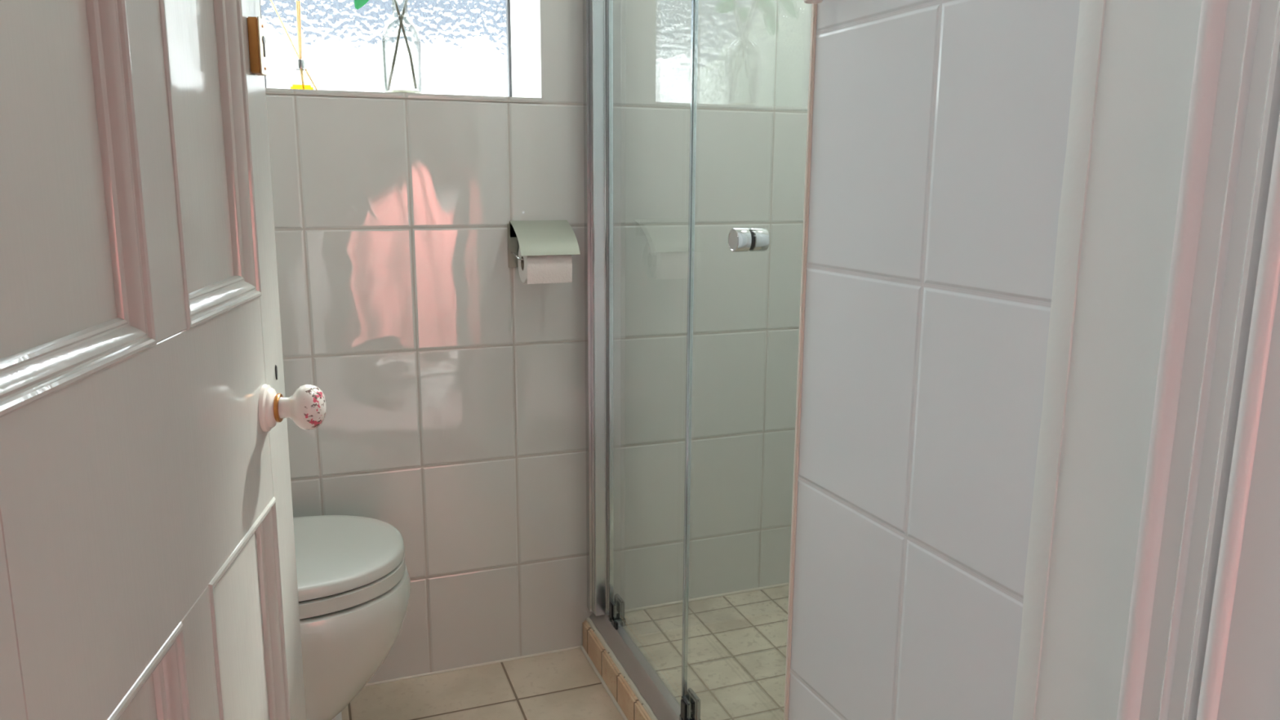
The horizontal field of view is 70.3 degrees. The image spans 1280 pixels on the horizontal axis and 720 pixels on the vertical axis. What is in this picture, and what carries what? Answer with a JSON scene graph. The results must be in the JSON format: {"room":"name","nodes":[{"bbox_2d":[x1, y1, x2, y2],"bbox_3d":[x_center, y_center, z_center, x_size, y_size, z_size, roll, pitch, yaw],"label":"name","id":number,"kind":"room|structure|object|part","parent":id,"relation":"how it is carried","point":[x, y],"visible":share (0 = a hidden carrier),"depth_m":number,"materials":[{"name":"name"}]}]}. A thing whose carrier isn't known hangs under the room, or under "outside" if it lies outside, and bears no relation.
{"room":"bathroom","nodes":[
{"label":"bathroom","id":0,"kind":"room"},
{"bbox_2d":[288,67,315,89],"bbox_3d":[-0.668,-0.549,1.791,0.047,0.046,0.047,-4,12,-20],"label":"bottle","id":1,"kind":"object","parent":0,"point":[301,69],"depth_m":1.79,"materials":[{"name":"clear glass"}]},
{"bbox_2d":[341,648,623,719],"bbox_3d":[-0.372,0.893,1.267,1.080,0.100,1.500,-4,12,-20],"label":"floor","id":2,"kind":"structure","parent":0,"point":[564,685],"depth_m":1.93,"materials":[{"name":"beige tile"}]},
{"bbox_2d":[332,711,342,719],"bbox_3d":[-0.810,0.760,1.638,0.528,0.012,0.456,-4,12,-20],"label":"plinth","id":3,"kind":"object","parent":2,"relation":"on","point":[339,717],"visible":0.02,"depth_m":1.83,"materials":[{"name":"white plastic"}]},
{"bbox_2d":[293,515,410,719],"bbox_3d":[-0.734,0.375,1.557,0.657,0.769,0.400,-4,12,-20],"label":"toilet","id":4,"kind":"object","parent":2,"relation":"on","point":[353,581],"visible":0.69,"depth_m":1.53,"materials":[{"name":"white ceramic"}]},
{"bbox_3d":[-0.641,0.346,1.586,0.444,0.024,0.340,-4,12,-20],"label":"lid","id":5,"kind":"part","parent":4,"relation":"part of","materials":[{"name":"grey plastic"}]},
{"bbox_3d":[-0.632,0.373,1.596,0.424,0.026,0.341,-4,12,-20],"label":"seat","id":6,"kind":"part","parent":4,"relation":"part of","materials":[{"name":"grey plastic"}]},
{"bbox_2d":[266,0,811,683],"bbox_3d":[-0.310,-0.523,1.986,2.070,2.400,0.300,-4,12,-20],"label":"wall","id":7,"kind":"structure","parent":0,"point":[452,384],"depth_m":1.97,"materials":[{"name":"tile"}]},
{"bbox_2d":[259,0,511,97],"bbox_3d":[-0.550,-1.014,1.940,0.538,0.902,0.020,-4,12,-20],"label":"window","id":8,"kind":"structure","parent":7,"relation":"in","point":[466,44],"depth_m":2.01,"materials":[{"name":"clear glass"}]},
{"bbox_2d":[265,88,542,102],"bbox_3d":[-0.506,-0.542,1.907,0.538,0.010,0.302,-4,12,-20],"label":"windowsill","id":9,"kind":"structure","parent":7,"relation":"attached to","point":[268,91],"depth_m":1.76,"materials":[{"name":"tile"}]},
{"bbox_2d":[270,0,317,89],"bbox_3d":[-0.675,-0.611,1.775,0.079,0.175,0.047,-4,12,-20],"label":"reed diffuser","id":10,"kind":"object","parent":9,"relation":"on","point":[300,64],"visible":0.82,"depth_m":1.77,"materials":[{"name":"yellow glass"}]},
{"bbox_2d":[382,0,422,93],"bbox_3d":[-0.489,-0.643,1.861,0.078,0.206,0.078,-4,12,-20],"label":"glass vase","id":11,"kind":"object","parent":9,"relation":"on","point":[388,22],"visible":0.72,"depth_m":1.85,"materials":[{"name":"clear glass"}]},
{"bbox_2d":[354,0,417,88],"bbox_3d":[-0.543,-0.750,1.819,0.174,0.392,0.020,-4,12,-19],"label":"twig","id":12,"kind":"object","parent":11,"relation":"in","point":[358,4],"visible":1,"depth_m":1.86,"materials":[{"name":"green"}]},
{"bbox_3d":[-0.505,-0.729,1.838,0.093,0.343,0.008,-5,12,-24],"label":"stem","id":13,"kind":"part","parent":12,"relation":"part of","materials":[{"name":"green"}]},
{"bbox_2d":[386,0,408,90],"bbox_3d":[-0.469,-0.752,1.848,0.108,0.396,0.016,-4,12,-20],"label":"twig","id":14,"kind":"object","parent":11,"relation":"in","point":[406,2],"visible":1,"depth_m":1.85,"materials":[{"name":"green"}]},
{"bbox_2d":[506,220,580,267],"bbox_3d":[-0.199,-0.235,1.865,0.126,0.097,0.105,-4,12,-20],"label":"toilet roll holder","id":15,"kind":"object","parent":7,"relation":"attached to","point":[535,237],"visible":0.94,"depth_m":1.85,"materials":[{"name":"silver metal"}]},
{"bbox_3d":[-0.217,-0.244,1.912,0.124,0.096,0.003,-4,12,-20],"label":"plate","id":16,"kind":"part","parent":15,"relation":"part of","materials":[{"name":"silver metal"}]},
{"bbox_2d":[517,247,572,284],"bbox_3d":[-0.196,-0.200,1.868,0.094,0.082,0.083,-4,12,-20],"label":"toilet roll","id":17,"kind":"object","parent":15,"relation":"on","point":[533,269],"visible":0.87,"depth_m":1.83,"materials":[{"name":"white paper"}]},
{"bbox_2d":[364,582,789,686],"bbox_3d":[-0.253,0.645,2.078,1.850,0.078,0.008,-4,12,-20],"label":"trim","id":18,"kind":"structure","parent":7,"relation":"attached to","point":[784,584],"depth_m":2.11,"materials":[{"name":"beige plastic"}]},
{"bbox_2d":[585,585,788,719],"bbox_3d":[0.421,0.755,1.802,0.790,0.170,1.020,-4,12,-20],"label":"floor","id":19,"kind":"structure","parent":0,"point":[737,643],"depth_m":1.98,"materials":[{"name":"tile"}]},
{"bbox_2d":[580,617,657,719],"bbox_3d":[0.070,0.726,1.681,0.083,0.077,0.984,-4,12,-20],"label":"kerb","id":20,"kind":"object","parent":19,"relation":"on","point":[620,693],"visible":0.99,"depth_m":1.92,"materials":[{"name":"tile"}]},
{"bbox_2d":[582,0,769,719],"bbox_3d":[0.083,-0.255,1.490,0.065,1.930,0.983,-4,12,-20],"label":"shower door frame","id":21,"kind":"structure","parent":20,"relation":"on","point":[607,615],"depth_m":1.89,"materials":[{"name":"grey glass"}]},
{"bbox_3d":[-0.082,-0.344,1.902,0.039,1.886,0.024,-4,12,-20],"label":"wall post","id":22,"kind":"part","parent":21,"relation":"part of","materials":[{"name":"silver metal"}]},
{"bbox_3d":[-0.064,-0.346,1.891,0.011,1.868,0.011,-4,12,-20],"label":"hinge post","id":23,"kind":"part","parent":21,"relation":"part of","materials":[{"name":"silver metal"}]},
{"bbox_3d":[0.144,-0.173,1.313,0.023,0.034,0.034,-4,12,-20],"label":"handle","id":24,"kind":"part","parent":21,"relation":"part of","materials":[{"name":"silver metal"}]},
{"bbox_2d":[749,229,755,249],"bbox_3d":[0.158,-0.174,1.318,0.006,0.030,0.030,-4,12,-20],"label":"washer","id":25,"kind":"object","parent":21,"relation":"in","point":[752,232],"depth_m":1.31,"materials":[{"name":"black rubber"}]},
{"bbox_3d":[0.171,-0.175,1.323,0.023,0.034,0.034,-4,12,-20],"label":"handle","id":26,"kind":"part","parent":21,"relation":"part of","materials":[{"name":"silver metal"}]},
{"bbox_2d":[788,0,1079,719],"bbox_3d":[0.685,-0.323,1.002,0.930,2.400,0.353,-4,12,-22],"label":"wall partition","id":27,"kind":"structure","parent":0,"point":[940,127],"depth_m":0.85,"materials":[{"name":"tile"}]},
{"bbox_2d":[783,4,817,719],"bbox_3d":[0.191,-0.323,0.988,0.014,2.400,0.007,-4,12,-22],"label":"trim","id":28,"kind":"structure","parent":27,"relation":"attached to","point":[814,6],"depth_m":1.05,"materials":[{"name":"beige tile"}]},
{"bbox_2d":[1035,0,1201,719],"bbox_3d":[0.793,-0.272,0.749,0.930,2.400,0.207,-4,12,-22],"label":"wall","id":29,"kind":"structure","parent":0,"point":[1148,54],"depth_m":0.66,"materials":[{"name":"white paint"}]},
{"bbox_2d":[1012,0,1106,719],"bbox_3d":[0.329,-0.257,0.659,0.005,2.400,0.025,-4,12,-22],"label":"trim","id":30,"kind":"structure","parent":29,"relation":"attached to","point":[1091,12],"depth_m":0.71,"materials":[{"name":"white paint"}]},
{"bbox_3d":[0.017,-0.202,0.379,3.700,2.400,0.120,-4,12,-20],"label":"wall","id":31,"kind":"structure","parent":0,"visible":0},
{"bbox_2d":[0,0,326,719],"bbox_3d":[-0.358,-0.066,0.715,0.100,1.973,0.683,-1,11,-8],"label":"door","id":32,"kind":"structure","parent":31,"relation":"in","point":[148,562],"depth_m":0.67,"materials":[{"name":"grey paint"}]},
{"bbox_3d":[-0.399,-0.331,0.961,0.001,0.057,0.028,-1,11,-8],"label":"lock plate","id":33,"kind":"part","parent":32,"relation":"part of","materials":[{"name":"white metal"}]},
{"bbox_3d":[-0.402,0.052,0.990,0.014,0.052,0.052,-1,11,-8],"label":"rose plate","id":34,"kind":"part","parent":32,"relation":"part of","materials":[{"name":"ceramic"}]},
{"bbox_3d":[-0.371,0.052,0.994,0.052,0.051,0.051,-1,11,-8],"label":"knob","id":35,"kind":"part","parent":32,"relation":"part of","materials":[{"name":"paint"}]},
{"bbox_2d":[1116,0,1279,719],"bbox_3d":[0.410,-0.058,0.557,0.072,2.050,0.144,-4,12,-22],"label":"trim","id":36,"kind":"structure","parent":31,"relation":"attached to","point":[1202,642],"depth_m":0.58,"materials":[{"name":"white paint"}]},
{"bbox_3d":[-0.032,-1.606,1.026,2.070,0.100,1.860,-4,12,-20],"label":"ceiling","id":37,"kind":"structure","parent":0,"visible":0},
{"bbox_2d":[804,0,822,4],"bbox_3d":[0.184,-0.934,0.840,0.080,1.141,0.080,-4,12,-20],"label":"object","id":38,"kind":"object","parent":37,"relation":"hanging from","point":[808,2],"visible":1,"depth_m":0.95,"materials":[{"name":"white plastic"}]}
]}

